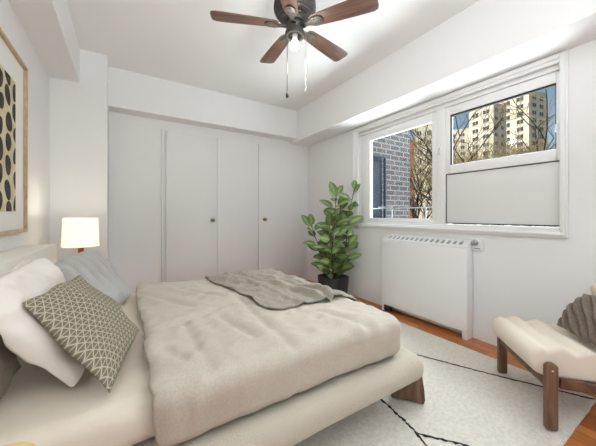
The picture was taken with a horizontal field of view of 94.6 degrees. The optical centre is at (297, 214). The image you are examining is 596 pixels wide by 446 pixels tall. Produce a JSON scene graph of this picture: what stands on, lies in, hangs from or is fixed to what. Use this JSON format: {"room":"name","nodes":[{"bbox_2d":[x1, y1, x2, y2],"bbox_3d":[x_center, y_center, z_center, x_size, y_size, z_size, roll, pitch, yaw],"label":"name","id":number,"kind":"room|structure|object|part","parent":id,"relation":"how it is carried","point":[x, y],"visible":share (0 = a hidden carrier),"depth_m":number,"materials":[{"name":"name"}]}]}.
{"room":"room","nodes":[
{"label":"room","id":0,"kind":"room"},
{"bbox_2d":[0,0,49,251],"bbox_3d":[-1.131,-0.270,0.576,0.100,2.740,5.780,0,0,-32],"label":"wall","id":1,"kind":"structure","parent":0,"point":[38,233],"depth_m":2.16,"materials":[{"name":"white paint"}]},
{"bbox_2d":[0,27,27,235],"bbox_3d":[-1.588,-0.450,1.428,0.030,1.130,1.110,0,0,-32],"label":"framed picture","id":2,"kind":"object","parent":1,"relation":"attached to","point":[13,71],"visible":1,"depth_m":1.69,"materials":[{"name":"white paper"}]},
{"bbox_2d":[0,64,15,211],"bbox_3d":[-1.613,-0.427,1.466,0.004,0.815,0.630,0,0,-32],"label":"print","id":3,"kind":"object","parent":2,"relation":"attached to","point":[7,82],"depth_m":1.61,"materials":[{"name":"beige paper"}]},
{"bbox_2d":[109,111,307,293],"bbox_3d":[-1.147,-0.270,3.922,3.440,2.740,0.100,0,0,-32],"label":"wall","id":4,"kind":"structure","parent":0,"point":[134,141],"depth_m":3.36,"materials":[{"name":"white paint"}]},
{"bbox_2d":[50,49,108,260],"bbox_3d":[-2.269,-0.270,2.896,0.446,2.740,0.440,0,0,-32],"label":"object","id":5,"kind":"structure","parent":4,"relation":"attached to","point":[79,112],"depth_m":2.71,"materials":[{"name":"white paint"}]},
{"bbox_2d":[161,129,164,281],"bbox_3d":[-1.708,0.005,3.492,0.046,2.190,0.030,0,0,-32],"label":"door frame","id":6,"kind":"structure","parent":4,"relation":"attached to","point":[162,130],"depth_m":3.48,"materials":[{"name":"white paint"}]},
{"bbox_2d":[166,131,216,281],"bbox_3d":[-1.395,0.003,3.660,0.650,2.155,0.071,0,0,-32],"label":"door","id":7,"kind":"structure","parent":4,"relation":"in","point":[191,160],"depth_m":3.66,"materials":[{"name":"white paint"}]},
{"bbox_2d":[217,138,257,273],"bbox_3d":[-0.871,0.003,4.022,0.619,2.155,0.018,0,0,-32],"label":"door","id":8,"kind":"structure","parent":4,"relation":"in","point":[237,162],"depth_m":4.00,"materials":[{"name":"white paint"}]},
{"bbox_2d":[258,144,303,278],"bbox_3d":[-0.235,0.003,4.391,0.838,2.155,0.071,0,0,-32],"label":"door","id":9,"kind":"structure","parent":4,"relation":"in","point":[280,170],"depth_m":4.38,"materials":[{"name":"white paint"}]},
{"bbox_2d":[67,0,479,110],"bbox_3d":[0.325,-1.715,1.492,3.540,0.150,5.780,0,0,-32],"label":"ceiling","id":10,"kind":"structure","parent":0,"point":[179,41],"depth_m":2.57,"materials":[{"name":"white paint"}]},
{"bbox_2d":[8,0,79,82],"bbox_3d":[-0.876,-1.472,0.476,0.224,0.335,5.140,0,0,-32],"label":"beam","id":11,"kind":"structure","parent":10,"relation":"attached to","point":[48,24],"depth_m":2.04,"materials":[{"name":"white paint"}]},
{"bbox_2d":[108,66,296,140],"bbox_3d":[-1.108,-1.423,3.769,2.449,0.434,0.200,0,0,-32],"label":"soffit","id":12,"kind":"structure","parent":10,"relation":"attached to","point":[130,93],"depth_m":3.52,"materials":[{"name":"white paint"}]},
{"bbox_2d":[210,0,378,97],"bbox_3d":[-0.028,-1.218,1.901,1.068,0.844,1.047,0,0,-32],"label":"ceiling fan","id":13,"kind":"object","parent":10,"relation":"hanging from","point":[293,15],"visible":1,"depth_m":1.81,"materials":[{"name":"brown wood"}]},
{"bbox_3d":[-0.349,-1.290,1.817,0.440,0.007,0.132,1,12,-9],"label":"blade","id":14,"kind":"part","parent":13,"relation":"part of","materials":[{"name":"brown wood"}]},
{"bbox_3d":[-0.174,-1.298,2.166,0.132,0.007,0.440,-11,7,-27],"label":"blade","id":15,"kind":"part","parent":13,"relation":"part of","materials":[{"name":"brown wood"}]},
{"bbox_3d":[-0.069,-1.038,1.871,0.015,0.416,0.007,0,0,7],"label":"pull chain","id":16,"kind":"part","parent":13,"relation":"part of","materials":[{"name":"grey metal"}]},
{"bbox_3d":[-0.071,-1.276,1.543,0.132,0.007,0.440,11,3,8],"label":"blade","id":17,"kind":"part","parent":13,"relation":"part of","materials":[{"name":"brown wood"}]},
{"bbox_3d":[-0.021,-1.160,1.871,0.065,0.076,0.065,0,0,-32],"label":"bulb","id":18,"kind":"part","parent":13,"relation":"part of","materials":[{"name":"white glass"}]},
{"bbox_2d":[292,32,297,38],"bbox_3d":[-0.021,-1.218,1.871,0.040,0.047,0.040,0,0,-32],"label":"bulb socket","id":19,"kind":"object","parent":13,"relation":"attached to","point":[294,34],"depth_m":1.86,"materials":[{"name":"white ceramic"}]},
{"bbox_3d":[0.212,-1.288,2.108,0.440,0.007,0.132,-1,-8,-45],"label":"blade","id":20,"kind":"part","parent":13,"relation":"part of","materials":[{"name":"brown wood"}]},
{"bbox_3d":[0.275,-1.275,1.723,0.440,0.007,0.132,2,-8,27],"label":"blade","id":21,"kind":"part","parent":13,"relation":"part of","materials":[{"name":"brown wood"}]},
{"bbox_2d":[290,0,595,146],"bbox_3d":[1.507,-1.401,2.237,0.345,0.478,5.580,0,0,-32],"label":"soffit","id":22,"kind":"structure","parent":10,"relation":"attached to","point":[488,39],"depth_m":2.30,"materials":[{"name":"white paint"}]},
{"bbox_2d":[306,280,595,445],"bbox_3d":[0.325,1.175,1.492,3.540,0.150,5.780,0,0,-32],"label":"floor","id":23,"kind":"structure","parent":0,"point":[584,434],"depth_m":2.28,"materials":[{"name":"brown wood"}]},
{"bbox_2d":[4,441,35,445],"bbox_3d":[-0.633,0.792,0.317,0.430,0.618,0.420,0,0,-32],"label":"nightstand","id":24,"kind":"object","parent":23,"relation":"on","point":[25,443],"visible":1,"depth_m":0.58,"materials":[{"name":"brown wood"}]},
{"bbox_2d":[0,244,424,445],"bbox_3d":[-0.569,0.655,1.745,2.082,0.890,1.920,0,0,-32],"label":"bed","id":25,"kind":"object","parent":23,"relation":"on","point":[289,421],"visible":0.21,"depth_m":1.19,"materials":[{"name":"beige fabric"}]},
{"bbox_3d":[-1.382,0.630,1.233,0.160,0.840,1.920,0,0,-32],"label":"headboard","id":26,"kind":"part","parent":25,"relation":"part of","materials":[{"name":"white fabric"}]},
{"bbox_2d":[0,293,154,445],"bbox_3d":[-0.605,0.687,1.729,1.658,0.160,1.539,0,0,-32],"label":"mattress","id":27,"kind":"object","parent":25,"relation":"on","point":[38,408],"visible":0.16,"depth_m":0.89,"materials":[{"name":"beige fabric"}]},
{"bbox_2d":[0,335,20,399],"bbox_3d":[-0.975,0.445,0.857,0.078,0.311,0.477,0,0,-32],"label":"cushion","id":28,"kind":"object","parent":27,"relation":"on","point":[9,363],"visible":0.66,"depth_m":0.93,"materials":[{"name":"grey fabric"}]},
{"bbox_2d":[7,259,31,358],"bbox_3d":[-1.228,0.406,1.237,0.074,0.385,0.311,0,0,-32],"label":"pillow","id":29,"kind":"object","parent":27,"relation":"on","point":[27,261],"visible":0.12,"depth_m":1.23,"materials":[{"name":"white fabric"}]},
{"bbox_2d":[0,258,84,386],"bbox_3d":[-1.015,0.401,1.126,0.281,0.407,0.618,0,0,-32],"label":"pillow","id":30,"kind":"object","parent":27,"relation":"on","point":[21,332],"visible":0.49,"depth_m":0.92,"materials":[{"name":"white fabric"}]},
{"bbox_2d":[23,275,138,392],"bbox_3d":[-0.825,0.424,1.097,0.283,0.292,0.556,0,0,-19],"label":"cushion","id":31,"kind":"object","parent":27,"relation":"on","point":[86,322],"visible":1,"depth_m":0.99,"materials":[{"name":"fabric"}]},
{"bbox_2d":[54,250,130,304],"bbox_3d":[-1.315,0.423,1.767,0.332,0.362,0.483,0,0,-6],"label":"pillow","id":32,"kind":"object","parent":27,"relation":"on","point":[93,266],"visible":0.59,"depth_m":1.74,"materials":[{"name":"grey fabric"}]},
{"bbox_2d":[136,278,400,445],"bbox_3d":[-0.365,0.640,1.870,1.249,0.226,1.690,0,0,-32],"label":"duvet","id":33,"kind":"object","parent":27,"relation":"on","point":[215,356],"visible":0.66,"depth_m":1.21,"materials":[{"name":"fabric"}]},
{"bbox_2d":[205,269,356,308],"bbox_3d":[-0.229,0.604,2.213,0.741,0.227,1.279,0,0,-32],"label":"throw blanket","id":34,"kind":"object","parent":33,"relation":"on","point":[269,288],"visible":0.99,"depth_m":1.98,"materials":[{"name":"grey fabric"}]},
{"bbox_3d":[0.646,0.984,1.622,0.187,0.190,0.060,0,0,20],"label":"leg","id":35,"kind":"part","parent":25,"relation":"part of","materials":[{"name":"brown wood"}]},
{"bbox_2d":[301,180,362,293],"bbox_3d":[0.437,0.318,3.552,0.700,1.563,0.612,0,0,-32],"label":"potted plant","id":36,"kind":"object","parent":23,"relation":"on","point":[339,263],"visible":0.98,"depth_m":3.55,"materials":[{"name":"green plant"}]},
{"bbox_3d":[0.452,0.232,3.563,0.551,1.185,0.224,0,0,-12],"label":"stem","id":37,"kind":"part","parent":36,"relation":"part of","materials":[{"name":"brown"}]},
{"bbox_3d":[0.461,0.950,3.623,0.364,0.300,0.364,0,0,-32],"label":"pot","id":38,"kind":"part","parent":36,"relation":"part of","materials":[{"name":"grey plastic"}]},
{"bbox_2d":[382,234,472,340],"bbox_3d":[1.256,0.662,2.820,0.141,0.876,0.945,0,0,-32],"label":"radiator","id":39,"kind":"object","parent":23,"relation":"on","point":[430,279],"visible":1,"depth_m":2.69,"materials":[{"name":"white metal"}]},
{"bbox_2d":[382,234,470,247],"bbox_3d":[1.270,0.259,2.829,0.099,0.069,0.937,0,0,-32],"label":"grille","id":40,"kind":"object","parent":39,"relation":"attached to","point":[431,242],"depth_m":2.76,"materials":[{"name":"white metal"}]},
{"bbox_2d":[293,322,595,445],"bbox_3d":[0.311,1.089,2.025,2.088,0.020,2.229,0,0,-32],"label":"rug","id":41,"kind":"object","parent":23,"relation":"on","point":[468,402],"visible":0.29,"depth_m":1.51,"materials":[{"name":"beige fabric"}]},
{"bbox_2d":[491,283,595,430],"bbox_3d":[1.596,0.737,1.570,0.693,0.685,0.550,0,0,14],"label":"armchair","id":42,"kind":"object","parent":41,"relation":"on","point":[550,352],"visible":0.78,"depth_m":1.42,"materials":[{"name":"beige fabric"}]},
{"bbox_3d":[1.398,0.911,1.883,0.054,0.335,0.030,0,0,14],"label":"leg","id":43,"kind":"part","parent":42,"relation":"part of","materials":[{"name":"brown wood"}]},
{"bbox_3d":[1.329,0.851,1.636,0.028,0.047,0.482,0,0,14],"label":"rail","id":44,"kind":"part","parent":42,"relation":"part of","materials":[{"name":"brown wood"}]},
{"bbox_3d":[1.542,0.758,1.583,0.582,0.172,0.476,0,0,14],"label":"seat","id":45,"kind":"part","parent":42,"relation":"part of","materials":[{"name":"beige fabric"}]},
{"bbox_3d":[1.274,0.911,1.386,0.054,0.335,0.030,0,0,14],"label":"leg","id":46,"kind":"part","parent":42,"relation":"part of","materials":[{"name":"brown wood"}]},
{"bbox_2d":[556,294,595,345],"bbox_3d":[1.609,0.553,1.483,0.207,0.237,0.429,0,0,12],"label":"cushion","id":47,"kind":"object","parent":42,"relation":"on","point":[578,318],"visible":1,"depth_m":1.51,"materials":[{"name":"grey fabric"}]},
{"bbox_3d":[1.525,0.854,1.323,0.444,0.073,0.022,0,0,14],"label":"rail","id":48,"kind":"part","parent":42,"relation":"part of","materials":[{"name":"brown wood"}]},
{"bbox_3d":[1.846,0.567,1.514,0.180,0.345,0.510,0,0,14],"label":"backrest","id":49,"kind":"part","parent":42,"relation":"part of","materials":[{"name":"beige fabric"}]},
{"bbox_3d":[-1.876,0.851,2.340,0.450,0.501,0.400,0,0,-32],"label":"nightstand","id":50,"kind":"object","parent":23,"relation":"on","visible":0},
{"bbox_2d":[61,218,98,252],"bbox_3d":[-1.839,0.313,2.328,0.256,0.572,0.256,0,0,-32],"label":"table lamp","id":51,"kind":"object","parent":50,"relation":"on","point":[79,233],"visible":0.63,"depth_m":2.23,"materials":[{"name":"white fabric"}]},
{"bbox_2d":[308,40,595,345],"bbox_3d":[1.738,-0.270,2.382,0.200,2.740,5.780,0,0,-32],"label":"wall","id":52,"kind":"structure","parent":0,"point":[527,278],"depth_m":2.16,"materials":[{"name":"white paint"}]},
{"bbox_2d":[351,50,568,238],"bbox_3d":[1.376,-0.496,2.879,0.207,1.323,2.166,0,0,-32],"label":"window","id":53,"kind":"structure","parent":52,"relation":"in","point":[499,192],"depth_m":2.39,"materials":[{"name":"white paint"}]},
{"bbox_3d":[1.147,-0.481,3.244,0.062,1.138,1.068,0,0,-32],"label":"sash","id":54,"kind":"part","parent":53,"relation":"part of","materials":[{"name":"white paint"}]},
{"bbox_3d":[1.242,-0.018,3.275,0.012,0.176,0.980,0,0,-32],"label":"guard rail","id":55,"kind":"part","parent":53,"relation":"part of","materials":[{"name":"grey metal"}]},
{"bbox_3d":[1.387,-0.634,2.731,0.073,0.132,0.038,0,0,3],"label":"handle","id":56,"kind":"part","parent":53,"relation":"part of","materials":[{"name":"white paint"}]},
{"bbox_3d":[1.702,-0.725,2.362,0.062,0.650,0.847,0,0,-32],"label":"sash","id":57,"kind":"part","parent":53,"relation":"part of","materials":[{"name":"white paint"}]},
{"bbox_3d":[1.706,-0.157,2.360,0.038,0.470,0.848,0,0,-32],"label":"infill panel","id":58,"kind":"part","parent":53,"relation":"part of","materials":[{"name":"white paint"}]},
{"bbox_3d":[1.874,-0.645,1.992,0.042,0.091,0.018,0,0,-32],"label":"handle","id":59,"kind":"part","parent":53,"relation":"part of","materials":[{"name":"white paint"}]},
{"bbox_2d":[471,238,483,250],"bbox_3d":[1.565,0.258,2.416,0.056,0.105,0.100,0,0,-32],"label":"valve","id":60,"kind":"object","parent":52,"relation":"attached to","point":[477,243],"visible":0.96,"depth_m":2.40,"materials":[{"name":"white paint"}]},
{"label":"outside","id":61,"kind":"structure","parent":0,"visible":0},
{"bbox_3d":[110.016,12.250,128.369,317.000,0.300,420.000,0,0,-32],"label":"ground","id":62,"kind":"structure","parent":61,"visible":0},
{"bbox_2d":[373,130,409,217],"bbox_3d":[0.638,2.100,5.696,1.350,20.000,3.040,0,0,-32],"label":"brick building","id":63,"kind":"structure","parent":62,"relation":"on","point":[391,154],"depth_m":4.60,"materials":[{"name":"grey brick"}]},
{"bbox_2d":[410,140,413,217],"bbox_3d":[57.819,-12.804,142.179,6.900,49.808,7.400,0,0,21],"label":"apartment building","id":64,"kind":"structure","parent":62,"relation":"on","point":[412,147],"depth_m":138.70,"materials":[{"name":"brown"}]},
{"bbox_2d":[414,124,431,218],"bbox_3d":[48.122,-10.340,102.824,8.700,44.880,7.400,0,0,23],"label":"apartment building","id":65,"kind":"structure","parent":62,"relation":"on","point":[420,128],"depth_m":100.10,"materials":[{"name":"beige concrete"}]},
{"bbox_2d":[450,128,468,223],"bbox_3d":[82.957,-15.403,141.096,10.300,55.005,8.400,0,0,33],"label":"apartment building","id":66,"kind":"structure","parent":62,"relation":"on","point":[466,130],"depth_m":137.02,"materials":[{"name":"beige concrete"}]},
{"bbox_2d":[410,129,544,226],"bbox_3d":[9.437,3.055,18.215,15.474,18.169,13.583,0,0,-24],"label":"bare tree","id":67,"kind":"object","parent":62,"relation":"on","point":[418,182],"visible":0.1,"depth_m":15.46,"materials":[{"name":"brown plant"}]},
{"bbox_2d":[410,89,554,226],"bbox_3d":[15.319,1.223,20.340,20.968,21.797,15.256,0,0,16],"label":"bare tree","id":68,"kind":"object","parent":62,"relation":"on","point":[414,142],"visible":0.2,"depth_m":19.36,"materials":[{"name":"brown plant"}]},
{"bbox_2d":[410,128,556,226],"bbox_3d":[21.718,1.238,27.817,16.930,21.739,18.509,0,0,-40],"label":"bare tree","id":69,"kind":"object","parent":62,"relation":"on","point":[541,147],"visible":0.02,"depth_m":28.74,"materials":[{"name":"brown plant"}]},
{"bbox_2d":[469,103,506,225],"bbox_3d":[73.915,-14.825,107.482,7.900,53.850,9.800,0,0,-23],"label":"apartment building","id":70,"kind":"structure","parent":62,"relation":"on","point":[475,126],"depth_m":104.32,"materials":[{"name":"beige concrete"}]},
{"bbox_2d":[422,133,554,225],"bbox_3d":[30.128,0.327,40.428,21.048,23.619,23.867,0,0,43],"label":"bare tree","id":71,"kind":"object","parent":62,"relation":"on","point":[530,143],"visible":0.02,"depth_m":36.35,"materials":[{"name":"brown plant"}]},
{"bbox_2d":[500,91,547,226],"bbox_3d":[105.214,-21.657,129.605,13.400,67.513,14.000,0,0,-21],"label":"apartment building","id":72,"kind":"structure","parent":62,"relation":"on","point":[536,105],"depth_m":123.85,"materials":[{"name":"beige concrete"}]}
]}

